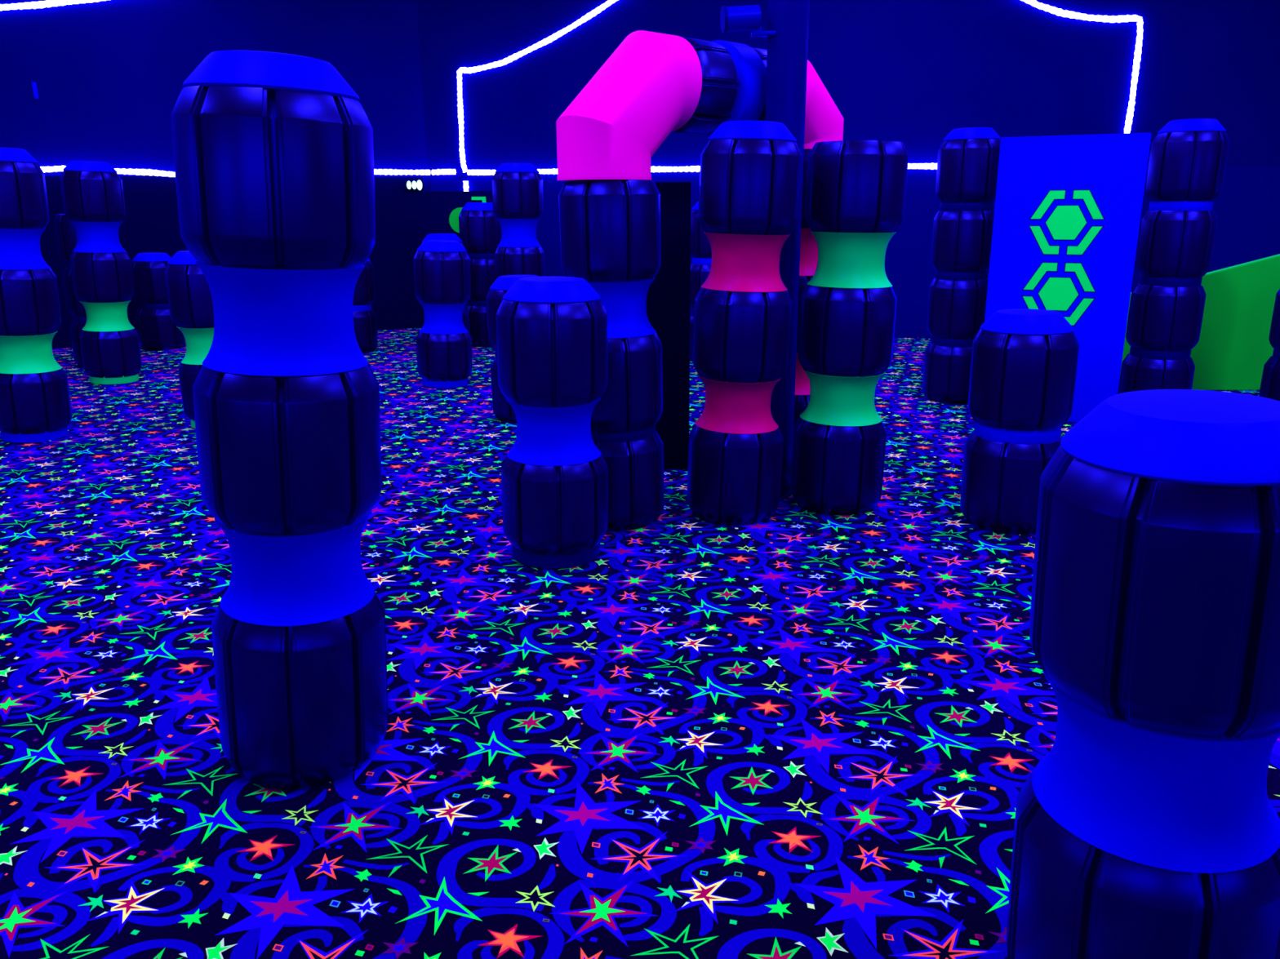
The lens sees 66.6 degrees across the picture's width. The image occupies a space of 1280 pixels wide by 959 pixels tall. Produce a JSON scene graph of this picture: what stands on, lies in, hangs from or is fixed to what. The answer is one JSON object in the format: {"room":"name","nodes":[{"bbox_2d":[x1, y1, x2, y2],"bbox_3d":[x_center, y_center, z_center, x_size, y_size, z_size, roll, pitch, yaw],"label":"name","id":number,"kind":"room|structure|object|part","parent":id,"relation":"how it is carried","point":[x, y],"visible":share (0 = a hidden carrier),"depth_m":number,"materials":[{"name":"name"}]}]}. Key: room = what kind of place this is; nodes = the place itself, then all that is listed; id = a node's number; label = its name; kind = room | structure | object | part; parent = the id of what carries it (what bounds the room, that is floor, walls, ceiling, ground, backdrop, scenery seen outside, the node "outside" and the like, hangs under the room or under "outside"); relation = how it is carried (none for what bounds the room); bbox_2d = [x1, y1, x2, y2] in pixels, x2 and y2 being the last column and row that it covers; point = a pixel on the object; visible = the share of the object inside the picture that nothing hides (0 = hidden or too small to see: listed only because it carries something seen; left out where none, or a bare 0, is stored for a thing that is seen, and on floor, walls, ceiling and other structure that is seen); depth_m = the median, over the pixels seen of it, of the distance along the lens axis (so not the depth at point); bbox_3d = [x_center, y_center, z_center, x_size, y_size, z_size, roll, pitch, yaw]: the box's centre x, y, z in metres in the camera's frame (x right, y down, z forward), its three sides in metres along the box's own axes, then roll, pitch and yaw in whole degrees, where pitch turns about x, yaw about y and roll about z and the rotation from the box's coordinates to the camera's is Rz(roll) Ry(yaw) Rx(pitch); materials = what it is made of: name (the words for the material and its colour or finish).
{"room":"laser tag arena","nodes":[
{"label":"laser tag arena","id":0,"kind":"room"},
{"bbox_2d":[0,0,428,191],"bbox_3d":[-5.131,-3.855,10.713,5.508,4.600,0.150,-7,17,-23],"label":"wall","id":1,"kind":"structure","parent":0,"point":[109,76],"depth_m":10.48,"materials":[{"name":"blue paint"}]},
{"bbox_2d":[31,82,38,98],"bbox_3d":[-6.233,-4.009,10.042,0.040,0.160,0.067,-7,17,-23],"label":"wall bracket","id":2,"kind":"object","parent":1,"relation":"attached to","point":[33,84],"visible":1,"depth_m":10.05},
{"bbox_2d":[0,0,105,10],"bbox_3d":[-5.667,-4.986,10.030,2.282,0.486,0.067,-7,17,-23],"label":"led strip","id":3,"kind":"object","parent":1,"relation":"attached to","point":[41,4],"visible":1,"depth_m":9.88,"materials":[{"name":"white plastic"}]},
{"bbox_2d":[40,175,424,347],"bbox_3d":[-5.017,-2.492,11.036,5.214,1.800,0.040,-7,17,-23],"label":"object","id":4,"kind":"structure","parent":1,"relation":"attached to","point":[150,223],"depth_m":10.92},
{"bbox_2d":[40,165,430,177],"bbox_3d":[-4.517,-3.449,10.936,4.330,0.125,0.067,-7,17,-23],"label":"led strip","id":5,"kind":"object","parent":1,"relation":"attached to","point":[46,169],"visible":0.23,"depth_m":10.62,"materials":[{"name":"white plastic"}]},
{"bbox_2d":[404,179,423,190],"bbox_3d":[-2.706,-3.537,11.710,0.220,0.118,0.085,-7,17,-23],"label":"lamp","id":6,"kind":"object","parent":1,"relation":"attached to","point":[409,184],"visible":1,"depth_m":11.69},
{"bbox_3d":[-2.764,-3.525,11.670,0.053,0.095,0.046,-7,17,-23],"label":"bulb","id":7,"kind":"part","parent":6,"relation":"part of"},
{"bbox_3d":[-2.708,-3.533,11.694,0.053,0.095,0.046,-7,17,-23],"label":"bulb","id":8,"kind":"part","parent":6,"relation":"part of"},
{"bbox_3d":[-2.651,-3.540,11.718,0.066,0.118,0.056,-7,17,-23],"label":"bulb","id":9,"kind":"part","parent":6,"relation":"part of","materials":[{"name":"white glass"}]},
{"bbox_2d":[0,327,1279,958],"bbox_3d":[-0.099,0.152,4.931,15.000,0.002,15.400,0,16,0],"label":"floor","id":10,"kind":"structure","parent":0,"point":[798,732],"depth_m":2.91,"materials":[{"name":"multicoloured carpet"}]},
{"bbox_2d":[0,147,71,443],"bbox_3d":[-4.027,-1.174,6.313,0.538,1.861,0.479,4,17,15],"label":"stack","id":11,"kind":"object","parent":10,"relation":"on","point":[35,403],"visible":1,"depth_m":6.23,"materials":[{"name":"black plastic"}]},
{"bbox_2d":[53,213,86,367],"bbox_3d":[-5.248,-1.806,9.333,0.458,1.414,0.458,1,16,0],"label":"stack","id":12,"kind":"object","parent":10,"relation":"on","point":[65,232],"visible":0.21,"depth_m":9.12,"materials":[{"name":"black plastic"}]},
{"bbox_2d":[59,160,142,384],"bbox_3d":[-4.614,-1.758,8.366,0.514,1.858,0.473,4,17,17],"label":"stack","id":13,"kind":"object","parent":10,"relation":"on","point":[92,192],"visible":1,"depth_m":8.21,"materials":[{"name":"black plastic"}]},
{"bbox_2d":[131,252,185,350],"bbox_3d":[-5.173,-1.917,10.466,0.458,1.005,0.458,1,16,0],"label":"stack","id":14,"kind":"object","parent":10,"relation":"on","point":[157,331],"visible":0.73,"depth_m":10.30,"materials":[{"name":"black plastic"}]},
{"bbox_2d":[164,250,213,428],"bbox_3d":[-2.967,-0.966,6.732,0.460,1.197,0.460,0,16,0],"label":"stack","id":15,"kind":"object","parent":10,"relation":"on","point":[188,292],"visible":0.44,"depth_m":6.48,"materials":[{"name":"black plastic"}]},
{"bbox_2d":[170,49,387,789],"bbox_3d":[-0.905,-0.104,2.527,0.532,1.841,0.452,1,16,4],"label":"stack","id":16,"kind":"object","parent":10,"relation":"on","point":[273,152],"visible":1,"depth_m":2.33,"materials":[{"name":"black plastic"}]},
{"bbox_2d":[352,258,377,352],"bbox_3d":[-2.998,-1.850,10.178,0.459,1.005,0.459,1,16,0],"label":"stack","id":17,"kind":"object","parent":10,"relation":"on","point":[365,325],"visible":0.45,"depth_m":10.06,"materials":[{"name":"black plastic"}]},
{"bbox_2d":[413,240,472,388],"bbox_3d":[-1.649,-1.387,8.180,0.487,1.206,0.464,4,16,14],"label":"stack","id":18,"kind":"object","parent":10,"relation":"on","point":[442,268],"visible":1,"depth_m":8.04,"materials":[{"name":"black plastic"}]},
{"bbox_2d":[421,233,470,334],"bbox_3d":[-1.990,-1.894,9.959,0.459,1.197,0.459,0,16,0],"label":"stack","id":19,"kind":"object","parent":10,"relation":"on","point":[449,237],"visible":0.13,"depth_m":9.75,"materials":[{"name":"plastic"}]},
{"bbox_2d":[418,191,492,240],"bbox_3d":[-2.014,-2.389,10.926,0.840,1.618,0.062,2,16,8],"label":"sign panel","id":20,"kind":"object","parent":10,"relation":"on","point":[440,211],"visible":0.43,"depth_m":10.76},
{"bbox_2d":[458,202,502,346],"bbox_3d":[-1.688,-2.200,10.478,0.459,1.497,0.459,0,16,0],"label":"stack","id":21,"kind":"object","parent":10,"relation":"on","point":[480,230],"visible":0.5,"depth_m":10.25,"materials":[{"name":"black plastic"}]},
{"bbox_2d":[486,275,537,423],"bbox_3d":[-0.836,-0.930,6.903,0.457,1.005,0.457,-1,16,0],"label":"stack","id":22,"kind":"object","parent":10,"relation":"on","point":[503,411],"visible":0.3,"depth_m":6.76,"materials":[{"name":"black plastic"}]},
{"bbox_2d":[491,163,545,279],"bbox_3d":[-1.114,-1.972,9.055,0.472,1.836,0.458,1,16,4],"label":"stack","id":23,"kind":"object","parent":10,"relation":"on","point":[517,195],"visible":0.59,"depth_m":8.80,"materials":[{"name":"black plastic"}]},
{"bbox_2d":[496,276,608,568],"bbox_3d":[-0.367,-0.247,4.151,0.462,1.197,0.462,0,16,0],"label":"stack","id":24,"kind":"object","parent":10,"relation":"on","point":[552,332],"visible":1,"depth_m":4.00,"materials":[{"name":"plastic"}]},
{"bbox_2d":[558,179,663,530],"bbox_3d":[-0.123,-0.573,4.578,0.458,1.585,0.458,-1,16,0],"label":"stack","id":25,"kind":"object","parent":10,"relation":"on","point":[611,230],"visible":0.65,"depth_m":4.37,"materials":[{"name":"black plastic"}]},
{"bbox_2d":[555,30,844,181],"bbox_3d":[0.361,-1.788,4.750,1.865,0.646,0.435,-15,21,-41],"label":"arch","id":26,"kind":"object","parent":25,"relation":"on","point":[654,85],"visible":0.69,"depth_m":4.26,"materials":[{"name":"pink plastic"},{"name":"black plastic"},{"name":"blue white plastic"}]},
{"bbox_2d":[646,181,691,468],"bbox_3d":[0.059,-0.844,5.500,0.440,1.598,0.120,0,16,0],"label":"pillar","id":27,"kind":"structure","parent":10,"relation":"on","point":[668,295],"depth_m":5.42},
{"bbox_2d":[689,201,711,360],"bbox_3d":[0.687,-1.892,9.341,0.462,1.497,0.462,0,16,0],"label":"stack","id":28,"kind":"object","parent":10,"relation":"on","point":[700,247],"visible":0.22,"depth_m":9.12,"materials":[{"name":"black plastic"}]},
{"bbox_2d":[686,120,802,524],"bbox_3d":[0.480,-0.714,4.612,0.507,1.842,0.459,0,16,2],"label":"stack","id":29,"kind":"object","parent":10,"relation":"on","point":[750,171],"visible":1,"depth_m":4.43,"materials":[{"name":"black plastic"}]},
{"bbox_2d":[764,0,809,501],"bbox_3d":[0.689,-2.127,4.521,0.166,4.600,0.166,9,19,31],"label":"support post","id":30,"kind":"object","parent":10,"relation":"on","point":[787,50],"visible":0.35,"depth_m":4.58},
{"bbox_2d":[720,4,776,36],"bbox_3d":[0.501,-2.113,4.485,0.255,0.132,0.112,-2,16,-6],"label":"ceiling fixture","id":31,"kind":"object","parent":30,"relation":"attached to","point":[748,17],"visible":1,"depth_m":4.44,"materials":[{"name":"metal"}]},
{"bbox_3d":[0.704,0.075,5.150,0.166,0.016,0.166,9,19,31],"label":"plate","id":32,"kind":"part","parent":30,"relation":"part of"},
{"bbox_2d":[793,149,817,426],"bbox_3d":[0.897,-0.934,5.517,0.462,1.751,0.462,0,16,0],"label":"stack","id":33,"kind":"object","parent":10,"relation":"on","point":[809,248],"visible":0.12,"depth_m":5.28,"materials":[{"name":"black plastic"}]},
{"bbox_2d":[791,140,908,515],"bbox_3d":[1.006,-0.718,4.758,0.479,1.757,0.459,1,16,4],"label":"stack","id":34,"kind":"object","parent":10,"relation":"on","point":[856,189],"visible":1,"depth_m":4.57,"materials":[{"name":"black plastic"}]},
{"bbox_2d":[922,127,1000,404],"bbox_3d":[2.422,-1.585,7.331,0.469,1.991,0.458,1,16,4],"label":"stack","id":35,"kind":"object","parent":10,"relation":"on","point":[968,159],"visible":0.88,"depth_m":7.15,"materials":[{"name":"black plastic"}]},
{"bbox_2d":[960,308,1079,534],"bbox_3d":[1.771,-0.281,4.569,0.461,1.005,0.461,-1,16,0],"label":"stack","id":36,"kind":"object","parent":10,"relation":"on","point":[1024,362],"visible":0.91,"depth_m":4.40,"materials":[{"name":"black plastic"}]},
{"bbox_2d":[984,133,1151,422],"bbox_3d":[2.838,-1.335,6.618,0.900,1.892,0.064,7,18,25],"label":"sign panel","id":37,"kind":"object","parent":10,"relation":"on","point":[1068,209],"visible":0.8,"depth_m":6.51,"materials":[{"name":"blue plastic"}]},
{"bbox_2d":[1006,389,1279,958],"bbox_3d":[0.931,0.443,1.745,0.488,1.186,0.464,-4,16,-14],"label":"stack","id":38,"kind":"object","parent":10,"relation":"on","point":[1148,828],"visible":1,"depth_m":1.58,"materials":[{"name":"black plastic"}]},
{"bbox_2d":[1117,118,1230,394],"bbox_3d":[3.644,-1.411,6.690,0.462,1.990,0.457,-1,16,-3],"label":"stack","id":39,"kind":"object","parent":10,"relation":"on","point":[1188,159],"visible":0.83,"depth_m":6.51,"materials":[{"name":"black plastic"}]},
{"bbox_2d":[1120,253,1279,391],"bbox_3d":[4.491,-1.273,7.731,1.600,1.141,0.070,0,16,0],"label":"panel","id":40,"kind":"object","parent":10,"relation":"on","point":[1233,347],"visible":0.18,"depth_m":7.71,"materials":[{"name":"green plastic"}]},
{"bbox_2d":[1258,288,1279,401],"bbox_3d":[4.552,-1.133,6.591,0.461,1.497,0.461,0,16,0],"label":"stack","id":41,"kind":"object","parent":10,"relation":"on","point":[1269,388],"visible":0.66,"depth_m":6.67,"materials":[{"name":"black plastic"}]},
{"bbox_2d":[417,0,1279,191],"bbox_3d":[2.415,-3.901,10.693,10.201,4.600,0.150,3,16,12],"label":"wall","id":42,"kind":"structure","parent":0,"point":[912,73],"depth_m":10.34,"materials":[{"name":"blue paint"}]},
{"bbox_2d":[431,168,456,174],"bbox_3d":[-2.357,-3.694,11.704,0.291,0.069,0.066,3,16,12],"label":"led strip","id":43,"kind":"object","parent":42,"relation":"attached to","point":[443,171],"visible":1,"depth_m":11.68,"materials":[{"name":"white plastic"}]},
{"bbox_2d":[462,181,468,191],"bbox_3d":[-2.089,-3.477,11.705,0.070,0.205,0.066,0,16,0],"label":"led strip","id":44,"kind":"object","parent":42,"relation":"attached to","point":[465,183],"visible":0.54,"depth_m":11.67,"materials":[{"name":"white plastic"}]},
{"bbox_2d":[466,163,937,175],"bbox_3d":[0.887,-3.506,11.002,6.026,0.078,0.068,3,16,12],"label":"led strip","id":45,"kind":"object","parent":42,"relation":"attached to","point":[920,166],"visible":0.27,"depth_m":11.11,"materials":[{"name":"white plastic"}]},
{"bbox_2d":[457,0,1142,172],"bbox_3d":[1.451,-4.621,10.599,7.402,2.359,0.068,3,16,12],"label":"led strip","id":46,"kind":"object","parent":42,"relation":"attached to","point":[1058,11],"visible":1,"depth_m":10.04,"materials":[{"name":"white plastic"}]},
{"bbox_2d":[430,165,1279,337],"bbox_3d":[2.377,-2.529,10.989,10.047,1.800,0.040,3,16,12],"label":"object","id":47,"kind":"structure","parent":42,"relation":"attached to","point":[1246,210],"depth_m":10.71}
]}

